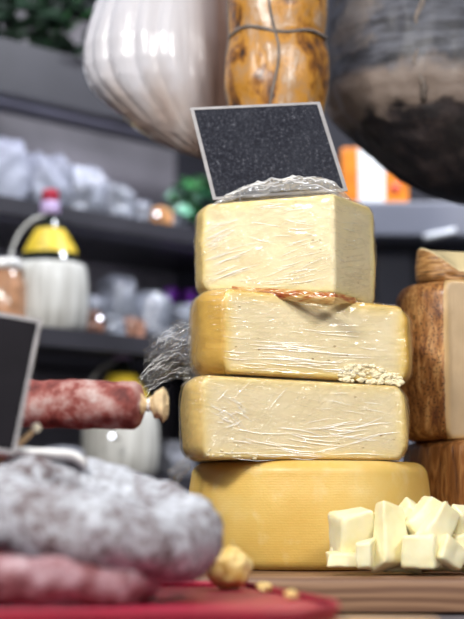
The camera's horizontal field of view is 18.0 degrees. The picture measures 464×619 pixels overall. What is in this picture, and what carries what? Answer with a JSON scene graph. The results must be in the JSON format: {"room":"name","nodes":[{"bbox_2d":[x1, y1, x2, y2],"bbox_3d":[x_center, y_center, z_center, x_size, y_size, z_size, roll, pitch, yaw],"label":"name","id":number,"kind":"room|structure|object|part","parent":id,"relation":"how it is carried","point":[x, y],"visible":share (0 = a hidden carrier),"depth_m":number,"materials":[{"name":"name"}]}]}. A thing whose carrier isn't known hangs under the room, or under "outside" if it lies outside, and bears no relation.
{"room":"food shop","nodes":[
{"label":"food shop","id":0,"kind":"room"},
{"bbox_2d":[155,212,163,219],"bbox_3d":[-0.156,-0.199,3.104,0.011,0.011,0.037,-2,-8,16],"label":"light","id":1,"kind":"object","parent":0,"point":[156,213],"visible":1,"depth_m":3.10,"materials":[{"name":"white"}]},
{"bbox_2d":[52,0,445,201],"bbox_3d":[0.000,-0.135,5.262,7.000,3.600,0.100,0,-7,0],"label":"wall","id":2,"kind":"structure","parent":0,"point":[340,140],"depth_m":5.27,"materials":[{"name":"grey paint"}]},
{"bbox_3d":[0.000,1.273,1.750,7.000,0.100,6.600,0,-7,0],"label":"floor","id":3,"kind":"structure","parent":0,"visible":0},
{"bbox_2d":[0,2,291,491],"bbox_3d":[-0.405,0.397,2.962,1.270,2.450,0.542,7,-10,-43],"label":"shelving unit","id":4,"kind":"object","parent":3,"relation":"on","point":[48,104],"visible":0.33,"depth_m":3.18,"materials":[{"name":"paint"}]},
{"bbox_2d":[0,257,25,316],"bbox_3d":[-0.427,-0.027,2.739,0.084,0.132,0.084,0,-7,0],"label":"jar","id":5,"kind":"object","parent":4,"relation":"on","point":[12,284],"visible":0.73,"depth_m":2.71,"materials":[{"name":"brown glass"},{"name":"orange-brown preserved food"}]},
{"bbox_3d":[-0.427,-0.082,2.746,0.074,0.020,0.074,0,-7,0],"label":"lid","id":6,"kind":"part","parent":5,"relation":"part of","materials":[{"name":"metal"}]},
{"bbox_2d":[0,137,29,198],"bbox_3d":[-0.495,-0.278,3.026,0.141,0.164,0.130,5,-9,-34],"label":"packet","id":7,"kind":"object","parent":4,"relation":"on","point":[14,168],"visible":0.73,"depth_m":2.99,"materials":[{"name":"white plastic"}]},
{"bbox_2d":[0,0,94,57],"bbox_3d":[-0.327,-0.603,3.036,1.050,0.172,0.250,0,-7,0],"label":"leafy plant","id":8,"kind":"object","parent":4,"relation":"on","point":[47,16],"visible":0.57,"depth_m":3.01,"materials":[{"name":"green plant"}]},
{"bbox_2d":[9,189,88,330],"bbox_3d":[-0.352,-0.093,2.813,0.154,0.282,0.153,0,-7,0],"label":"bottle","id":9,"kind":"object","parent":4,"relation":"on","point":[54,276],"visible":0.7,"depth_m":2.76,"materials":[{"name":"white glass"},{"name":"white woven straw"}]},
{"bbox_3d":[-0.392,-0.133,2.806,0.074,0.104,0.007,0,-7,0],"label":"handle","id":10,"kind":"part","parent":9,"relation":"part of","materials":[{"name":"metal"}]},
{"bbox_3d":[-0.352,-0.084,2.812,0.140,0.260,0.140,0,-7,0],"label":"glass","id":11,"kind":"part","parent":9,"relation":"part of","materials":[{"name":"yellow glass"}]},
{"bbox_2d":[23,259,88,330],"bbox_3d":[-0.352,-0.019,2.804,0.153,0.134,0.153,0,-7,0],"label":"jar","id":12,"kind":"object","parent":9,"relation":"on","point":[57,290],"depth_m":2.74,"materials":[{"name":"white ceramic"}]},
{"bbox_2d":[26,151,73,205],"bbox_3d":[-0.409,-0.259,3.108,0.131,0.148,0.130,-7,-10,43],"label":"packet","id":13,"kind":"object","parent":4,"relation":"on","point":[52,172],"visible":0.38,"depth_m":3.06,"materials":[{"name":"white plastic"}]},
{"bbox_2d":[47,445,84,456],"bbox_3d":[-0.316,0.283,2.736,0.065,0.057,0.077,-5,-9,32],"label":"packet","id":14,"kind":"object","parent":4,"relation":"on","point":[81,452],"visible":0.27,"depth_m":2.72,"materials":[{"name":"white plastic"}]},
{"bbox_3d":[-0.371,-0.458,3.037,1.240,0.105,0.130,7,-10,-43],"label":"shelf","id":15,"kind":"part","parent":4,"relation":"part of","materials":[{"name":"metal"}]},
{"bbox_2d":[66,164,108,210],"bbox_3d":[-0.329,-0.245,3.155,0.101,0.132,0.120,7,-10,-44],"label":"packet","id":16,"kind":"object","parent":4,"relation":"on","point":[86,182],"visible":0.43,"depth_m":3.10,"materials":[{"name":"white plastic"}]},
{"bbox_3d":[-0.586,0.446,3.145,1.240,2.400,0.020,7,-10,-43],"label":"panel","id":17,"kind":"part","parent":4,"relation":"part of","materials":[{"name":"grey metal"}]},
{"bbox_2d":[85,310,103,332],"bbox_3d":[-0.284,0.028,2.869,0.064,0.057,0.053,-6,-9,38],"label":"packet","id":18,"kind":"object","parent":4,"relation":"on","point":[93,324],"visible":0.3,"depth_m":2.85,"materials":[{"name":"brown plastic"}]},
{"bbox_3d":[-0.451,-0.172,3.084,1.240,0.030,0.360,7,-10,-43],"label":"shelf","id":19,"kind":"part","parent":4,"relation":"part of","materials":[{"name":"metal"}]},
{"bbox_2d":[88,293,109,314],"bbox_3d":[-0.304,0.026,3.103,0.071,0.122,0.099,6,-10,-40],"label":"packet","id":20,"kind":"object","parent":4,"relation":"on","point":[97,303],"visible":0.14,"depth_m":3.08,"materials":[{"name":"grey plastic"}]},
{"bbox_2d":[98,316,107,322],"bbox_3d":[-0.251,0.019,2.819,0.011,0.011,0.037,-2,-8,16],"label":"light","id":21,"kind":"object","parent":4,"relation":"attached to","point":[99,317],"visible":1,"depth_m":2.81,"materials":[{"name":"white"}]},
{"bbox_2d":[102,314,125,334],"bbox_3d":[-0.244,0.036,2.906,0.065,0.052,0.054,-6,-10,41],"label":"packet","id":22,"kind":"object","parent":4,"relation":"on","point":[115,324],"visible":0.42,"depth_m":2.88,"materials":[{"name":"grey plastic"}]},
{"bbox_2d":[95,183,134,217],"bbox_3d":[-0.266,-0.224,3.145,0.107,0.088,0.082,-6,-9,37],"label":"packet","id":23,"kind":"object","parent":4,"relation":"on","point":[115,199],"visible":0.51,"depth_m":3.11,"materials":[{"name":"grey plastic"}]},
{"bbox_2d":[110,434,119,439],"bbox_3d":[-0.224,0.242,2.771,0.011,0.011,0.037,-2,-8,16],"label":"light","id":24,"kind":"object","parent":4,"relation":"attached to","point":[112,436],"visible":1,"depth_m":2.77,"materials":[{"name":"white"}]},
{"bbox_3d":[-0.399,0.089,2.995,1.240,0.030,0.510,7,-10,-43],"label":"shelf","id":25,"kind":"part","parent":4,"relation":"part of","materials":[{"name":"paint"}]},
{"bbox_2d":[97,274,138,318],"bbox_3d":[-0.249,0.008,3.158,0.078,0.171,0.108,6,-9,-37],"label":"packet","id":26,"kind":"object","parent":4,"relation":"on","point":[120,294],"visible":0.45,"depth_m":3.12,"materials":[{"name":"grey plastic"}]},
{"bbox_2d":[82,356,158,475],"bbox_3d":[-0.221,0.191,2.903,0.154,0.282,0.153,0,-7,0],"label":"bottle","id":27,"kind":"object","parent":4,"relation":"on","point":[137,449],"visible":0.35,"depth_m":2.84,"materials":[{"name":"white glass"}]},
{"bbox_3d":[-0.261,0.151,2.896,0.074,0.104,0.007,0,-7,0],"label":"handle","id":28,"kind":"part","parent":27,"relation":"part of","materials":[{"name":"wicker"}]},
{"bbox_2d":[82,410,158,475],"bbox_3d":[-0.221,0.265,2.893,0.153,0.134,0.153,0,-7,0],"label":"straw basket","id":29,"kind":"object","parent":27,"relation":"on","point":[137,449],"depth_m":2.83,"materials":[{"name":"white"}]},
{"bbox_3d":[-0.221,0.200,2.902,0.140,0.260,0.140,0,-7,0],"label":"glass","id":30,"kind":"part","parent":27,"relation":"part of","materials":[{"name":"glass"}]},
{"bbox_2d":[123,316,145,336],"bbox_3d":[-0.204,0.041,2.946,0.054,0.052,0.065,4,-8,-28],"label":"packet","id":31,"kind":"object","parent":4,"relation":"on","point":[134,326],"visible":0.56,"depth_m":2.92,"materials":[{"name":"plastic"}]},
{"bbox_2d":[133,200,153,220],"bbox_3d":[-0.204,-0.205,3.200,0.077,0.065,0.081,-6,-10,40],"label":"packet","id":32,"kind":"object","parent":4,"relation":"on","point":[142,209],"visible":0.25,"depth_m":3.17,"materials":[{"name":"grey plastic"}]},
{"bbox_2d":[135,290,174,336],"bbox_3d":[-0.184,0.031,3.218,0.108,0.143,0.092,-4,-9,29],"label":"packet","id":33,"kind":"object","parent":4,"relation":"on","point":[153,307],"visible":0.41,"depth_m":3.18,"materials":[{"name":"grey plastic"}]},
{"bbox_2d":[145,325,174,339],"bbox_3d":[-0.155,0.053,2.991,0.066,0.039,0.065,-5,-9,34],"label":"packet","id":34,"kind":"object","parent":4,"relation":"on","point":[156,331],"visible":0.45,"depth_m":2.97,"materials":[{"name":"grey plastic"}]},
{"bbox_2d":[151,206,172,224],"bbox_3d":[-0.151,-0.200,3.161,0.039,0.045,0.049,-6,-10,38],"label":"packet","id":35,"kind":"object","parent":4,"relation":"on","point":[164,212],"visible":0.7,"depth_m":3.15,"materials":[{"name":"orange plastic"}]},
{"bbox_2d":[164,288,176,304],"bbox_3d":[-0.144,0.039,3.422,0.072,0.178,0.072,0,-7,0],"label":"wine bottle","id":36,"kind":"object","parent":4,"relation":"on","point":[172,292],"visible":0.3,"depth_m":3.42,"materials":[{"name":"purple glass"}]},
{"bbox_2d":[154,439,196,476],"bbox_3d":[-0.132,0.313,3.066,0.107,0.082,0.100,-7,-10,41],"label":"packet","id":37,"kind":"object","parent":4,"relation":"on","point":[172,461],"visible":0.57,"depth_m":3.02,"materials":[{"name":"grey plastic"}]},
{"bbox_2d":[172,211,189,226],"bbox_3d":[-0.143,-0.190,3.286,0.087,0.058,0.080,-5,-9,33],"label":"packet","id":38,"kind":"object","parent":4,"relation":"on","point":[179,219],"visible":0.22,"depth_m":3.26,"materials":[{"name":"grey plastic"}]},
{"bbox_2d":[171,303,192,340],"bbox_3d":[-0.112,0.047,3.285,0.093,0.127,0.107,5,-9,-31],"label":"packet","id":39,"kind":"object","parent":4,"relation":"on","point":[182,312],"visible":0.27,"depth_m":3.24,"materials":[{"name":"grey plastic"}]},
{"bbox_2d":[165,175,212,223],"bbox_3d":[-0.095,-0.247,3.313,0.141,0.112,0.137,6,-10,-38],"label":"leafy plant","id":40,"kind":"object","parent":4,"relation":"on","point":[190,206],"visible":0.77,"depth_m":3.30,"materials":[{"name":"green plant"}]},
{"bbox_2d":[184,290,196,303],"bbox_3d":[-0.099,0.044,3.459,0.072,0.178,0.072,0,-7,0],"label":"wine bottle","id":41,"kind":"object","parent":4,"relation":"on","point":[190,296],"visible":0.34,"depth_m":3.46,"materials":[{"name":"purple glass"}]},
{"bbox_3d":[-0.003,0.335,3.450,0.030,2.200,0.380,7,-10,-43],"label":"panel","id":42,"kind":"part","parent":4,"relation":"part of","materials":[{"name":"paint"}]},
{"bbox_2d":[337,614,463,618],"bbox_3d":[0.150,0.769,1.594,2.100,0.858,1.240,0,-7,0],"label":"countertop","id":43,"kind":"structure","parent":3,"relation":"on","point":[438,616],"depth_m":1.63,"materials":[{"name":"paint"}]},
{"bbox_2d":[196,570,463,613],"bbox_3d":[0.247,0.360,1.934,0.834,0.042,0.596,0,-7,0],"label":"serving board","id":44,"kind":"object","parent":43,"relation":"on","point":[356,591],"visible":0.29,"depth_m":1.64,"materials":[{"name":"brown wood"}]},
{"bbox_2d":[189,460,429,570],"bbox_3d":[0.102,0.271,1.934,0.325,0.134,0.324,0,-7,0],"label":"cheese","id":45,"kind":"object","parent":44,"relation":"on","point":[275,512],"visible":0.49,"depth_m":1.79,"materials":[{"name":"yellow food"}]},
{"bbox_2d":[180,375,408,461],"bbox_3d":[0.074,0.165,1.936,0.311,0.138,0.300,0,-7,0],"label":"cheese","id":46,"kind":"object","parent":45,"relation":"on","point":[224,418],"visible":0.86,"depth_m":1.82,"materials":[{"name":"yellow food"}]},
{"bbox_2d":[143,289,411,396],"bbox_3d":[0.055,0.057,1.943,0.358,0.143,0.276,0,-7,0],"label":"cheese","id":47,"kind":"object","parent":46,"relation":"on","point":[234,333],"visible":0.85,"depth_m":1.83,"materials":[{"name":"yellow food"}]},
{"bbox_2d":[195,175,374,303],"bbox_3d":[0.071,-0.076,1.950,0.241,0.175,0.217,-4,-8,26],"label":"cheese","id":48,"kind":"object","parent":47,"relation":"on","point":[319,249],"visible":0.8,"depth_m":1.86,"materials":[{"name":"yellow food"}]},
{"bbox_2d":[190,102,347,201],"bbox_3d":[0.047,-0.206,1.920,0.209,0.136,0.014,-1,-7,6],"label":"sign","id":49,"kind":"object","parent":48,"relation":"on","point":[240,145],"visible":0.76,"depth_m":1.92,"materials":[{"name":"grey plastic"}]},
{"bbox_2d":[326,551,356,567],"bbox_3d":[0.130,0.288,1.681,0.047,0.019,0.027,1,-8,-8],"label":"cheese cube","id":50,"kind":"object","parent":44,"relation":"on","point":[334,558],"visible":0.8,"depth_m":1.67,"materials":[{"name":"beige food"}]},
{"bbox_2d":[328,507,373,552],"bbox_3d":[0.142,0.260,1.706,0.054,0.059,0.047,4,-8,-25],"label":"cheese cube","id":51,"kind":"object","parent":50,"relation":"on","point":[347,527],"visible":0.8,"depth_m":1.69,"materials":[{"name":"beige food"}]},
{"bbox_2d":[355,537,374,570],"bbox_3d":[0.152,0.280,1.667,0.021,0.038,0.030,-2,-8,12],"label":"cheese cube","id":52,"kind":"object","parent":44,"relation":"on","point":[365,549],"visible":1,"depth_m":1.66,"materials":[{"name":"beige food"}]},
{"bbox_2d":[371,500,407,572],"bbox_3d":[0.182,0.263,1.693,0.047,0.082,0.036,6,-9,-37],"label":"cheese cube","id":53,"kind":"object","parent":44,"relation":"on","point":[390,526],"visible":0.86,"depth_m":1.68,"materials":[{"name":"beige food"}]},
{"bbox_2d":[383,566,421,573],"bbox_3d":[0.193,0.282,1.713,0.054,0.056,0.033,2,-8,-12],"label":"cheese cube","id":54,"kind":"object","parent":44,"relation":"on","point":[398,569],"visible":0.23,"depth_m":1.70,"materials":[{"name":"beige food"}]},
{"bbox_2d":[398,497,416,517],"bbox_3d":[0.208,0.243,1.730,0.038,0.042,0.034,1,-7,-6],"label":"cheese cube","id":55,"kind":"object","parent":54,"relation":"on","point":[407,504],"visible":0.33,"depth_m":1.72,"materials":[{"name":"beige food"}]},
{"bbox_2d":[405,496,441,534],"bbox_3d":[0.226,0.247,1.708,0.053,0.058,0.034,3,-8,-21],"label":"cheese cube","id":56,"kind":"object","parent":54,"relation":"on","point":[426,504],"visible":0.49,"depth_m":1.70,"materials":[{"name":"beige food"}]},
{"bbox_2d":[401,534,441,568],"bbox_3d":[0.215,0.276,1.668,0.048,0.040,0.035,-2,-8,18],"label":"cheese cube","id":57,"kind":"object","parent":44,"relation":"on","point":[418,551],"visible":0.98,"depth_m":1.65,"materials":[{"name":"beige food"}]},
{"bbox_2d":[415,501,459,548],"bbox_3d":[0.237,0.254,1.681,0.065,0.065,0.032,6,-10,-39],"label":"cheese cube","id":58,"kind":"object","parent":57,"relation":"on","point":[443,519],"visible":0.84,"depth_m":1.67,"materials":[{"name":"beige food"}]},
{"bbox_2d":[403,440,463,505],"bbox_3d":[0.430,0.272,2.067,0.376,0.165,0.376,0,-7,0],"label":"cheese","id":59,"kind":"object","parent":44,"relation":"on","point":[443,461],"visible":0.44,"depth_m":1.96,"materials":[{"name":"brown food"}]},
{"bbox_2d":[395,279,463,442],"bbox_3d":[0.365,0.080,2.074,0.280,0.218,0.219,0,-7,0],"label":"cheese wedge","id":60,"kind":"object","parent":59,"relation":"on","point":[433,391],"visible":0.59,"depth_m":1.98,"materials":[{"name":"brown food"}]},
{"bbox_2d":[415,248,463,283],"bbox_3d":[0.358,-0.060,2.061,0.185,0.053,0.127,5,-9,-34],"label":"cheese wedge","id":61,"kind":"object","parent":60,"relation":"on","point":[431,265],"visible":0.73,"depth_m":2.03,"materials":[{"name":"brown food"}]},
{"bbox_2d":[421,565,461,572],"bbox_3d":[0.244,0.287,1.724,0.073,0.047,0.034,-1,-8,8],"label":"cheese cube","id":62,"kind":"object","parent":44,"relation":"on","point":[440,568],"visible":0.18,"depth_m":1.71,"materials":[{"name":"beige food"}]},
{"bbox_2d":[437,534,463,569],"bbox_3d":[0.249,0.277,1.669,0.046,0.041,0.028,5,-9,-31],"label":"cheese cube","id":63,"kind":"object","parent":44,"relation":"on","point":[450,553],"visible":0.95,"depth_m":1.66,"materials":[{"name":"beige food"}]},
{"bbox_3d":[0.284,0.287,1.697,0.038,0.038,0.042,3,-8,-22],"label":"cheese cube","id":64,"kind":"object","parent":44,"relation":"on","visible":0},
{"bbox_2d":[451,533,463,547],"bbox_3d":[0.269,0.271,1.699,0.037,0.030,0.029,2,-8,-13],"label":"cheese cube","id":65,"kind":"object","parent":64,"relation":"on","point":[459,537],"visible":0.36,"depth_m":1.68,"materials":[{"name":"beige food"}]},
{"bbox_2d":[451,504,463,533],"bbox_3d":[0.270,0.250,1.712,0.034,0.044,0.036,5,-9,-32],"label":"cheese cube","id":66,"kind":"object","parent":65,"relation":"on","point":[459,528],"visible":0.49,"depth_m":1.70,"materials":[{"name":"beige food"}]},
{"bbox_2d":[336,616,436,618],"bbox_3d":[-0.211,0.289,1.334,0.778,0.027,0.480,0,-7,0],"label":"plank","id":67,"kind":"object","parent":43,"relation":"on","point":[338,617],"visible":0.06,"depth_m":1.26,"materials":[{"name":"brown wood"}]},
{"bbox_2d":[0,581,340,618],"bbox_3d":[-0.246,0.270,1.351,0.674,0.014,0.416,0,-7,0],"label":"tray","id":68,"kind":"object","parent":67,"relation":"on","point":[196,599],"visible":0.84,"depth_m":1.25,"materials":[{"name":"plastic"}]},
{"bbox_2d":[0,555,161,607],"bbox_3d":[-0.178,0.241,1.314,0.231,0.052,0.196,0,-7,0],"label":"salami","id":69,"kind":"object","parent":68,"relation":"on","point":[44,580],"visible":0.76,"depth_m":1.23,"materials":[{"name":"food"}]},
{"bbox_2d":[0,454,223,584],"bbox_3d":[-0.128,0.192,1.361,0.242,0.124,0.241,0,-7,0],"label":"salami","id":70,"kind":"object","parent":69,"relation":"on","point":[104,515],"visible":0.94,"depth_m":1.27,"materials":[{"name":"grey food"}]},
{"bbox_2d":[0,423,40,464],"bbox_3d":[-0.213,0.136,1.445,0.049,0.048,0.010,0,-7,0],"label":"pick","id":71,"kind":"object","parent":70,"relation":"in","point":[35,427],"visible":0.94,"depth_m":1.44,"materials":[{"name":"beige wood"}]},
{"bbox_2d":[0,312,41,454],"bbox_3d":[-0.253,0.082,1.418,0.130,0.190,0.032,-1,-8,10],"label":"price sign","id":72,"kind":"object","parent":70,"relation":"on","point":[19,335],"visible":1,"depth_m":1.42,"materials":[{"name":"grey plastic"}]},
{"bbox_2d":[1,446,86,469],"bbox_3d":[-0.183,0.144,1.420,0.084,0.025,0.031,0,-7,0],"label":"tongs","id":73,"kind":"object","parent":70,"relation":"on","point":[52,454],"visible":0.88,"depth_m":1.41,"materials":[{"name":"metal"}]},
{"bbox_3d":[-0.184,0.144,1.427,0.082,0.022,0.017,0,-7,0],"label":"arm","id":74,"kind":"part","parent":73,"relation":"part of","materials":[{"name":"metal"}]},
{"bbox_2d":[207,546,252,589],"bbox_3d":[-0.003,0.265,1.498,0.050,0.045,0.043,0,-7,0],"label":"chunk","id":75,"kind":"object","parent":68,"relation":"on","point":[232,569],"visible":0.88,"depth_m":1.48,"materials":[{"name":"yellow food"}]},
{"bbox_2d":[255,582,272,592],"bbox_3d":[0.032,0.275,1.447,0.017,0.010,0.014,0,-7,0],"label":"crumb","id":76,"kind":"object","parent":68,"relation":"on","point":[265,587],"visible":1,"depth_m":1.44,"materials":[{"name":"yellow food"}]},
{"bbox_2d":[284,589,298,599],"bbox_3d":[0.054,0.262,1.342,0.014,0.010,0.011,-2,-8,16],"label":"crumb","id":77,"kind":"object","parent":68,"relation":"on","point":[289,594],"visible":1,"depth_m":1.34,"materials":[{"name":"food"}]},
{"bbox_3d":[-0.370,0.238,1.643,0.220,0.204,0.110,0,-7,0],"label":"wooden crate","id":78,"kind":"object","parent":43,"relation":"on","visible":0},
{"bbox_2d":[21,379,168,429],"bbox_3d":[-0.300,0.105,1.643,0.468,0.063,0.057,-1,-8,9],"label":"salami","id":79,"kind":"object","parent":78,"relation":"on","point":[82,404],"visible":0.91,"depth_m":1.60,"materials":[{"name":"red food"}]},
{"bbox_3d":[0.150,-0.147,2.157,2.100,1.103,0.030,0,-7,0],"label":"rail","id":80,"kind":"object","parent":43,"relation":"on","visible":0},
{"bbox_2d":[83,0,227,158],"bbox_3d":[-0.115,-0.452,2.291,0.237,0.438,0.191,0,-7,0],"label":"cheese","id":81,"kind":"object","parent":80,"relation":"hanging from","point":[151,62],"visible":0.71,"depth_m":2.22,"materials":[{"name":"white food"}]},
{"bbox_2d":[224,0,329,114],"bbox_3d":[0.067,-0.461,2.178,0.154,0.451,0.147,-4,-8,26],"label":"cheese","id":82,"kind":"object","parent":80,"relation":"hanging from","point":[277,52],"visible":0.73,"depth_m":2.11,"materials":[{"name":"orange food"}]},
{"bbox_2d":[326,0,463,204],"bbox_3d":[0.370,-0.430,2.373,0.443,0.529,0.355,0,-7,0],"label":"ham","id":83,"kind":"object","parent":80,"relation":"hanging from","point":[396,83],"visible":1,"depth_m":2.25,"materials":[{"name":"black food"}]},
{"bbox_2d":[355,202,463,461],"bbox_3d":[0.808,0.600,3.175,1.300,1.601,0.548,0,-7,0],"label":"shelf","id":84,"kind":"object","parent":3,"relation":"on","point":[401,229],"visible":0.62,"depth_m":3.04,"materials":[{"name":"metal"}]},
{"bbox_2d":[339,148,407,201],"bbox_3d":[0.306,-0.276,3.160,0.141,0.132,0.084,0,-7,0],"label":"carton","id":85,"kind":"object","parent":84,"relation":"on","point":[366,180],"visible":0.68,"depth_m":3.12,"materials":[{"name":"white cardboard"}]},
{"bbox_3d":[0.298,-0.281,3.120,0.055,0.127,0.004,0,-7,0],"label":"white panel","id":86,"kind":"part","parent":85,"relation":"part of","materials":[{"name":"white cardboard"}]},
{"bbox_3d":[0.347,0.576,3.043,0.075,1.416,0.015,0,-7,0],"label":"door panel","id":87,"kind":"part","parent":84,"relation":"part of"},
{"bbox_3d":[0.428,-0.154,3.005,0.070,0.030,0.016,0,-7,0],"label":"label rail","id":88,"kind":"part","parent":84,"relation":"part of","materials":[{"name":"white plastic"}]}
]}

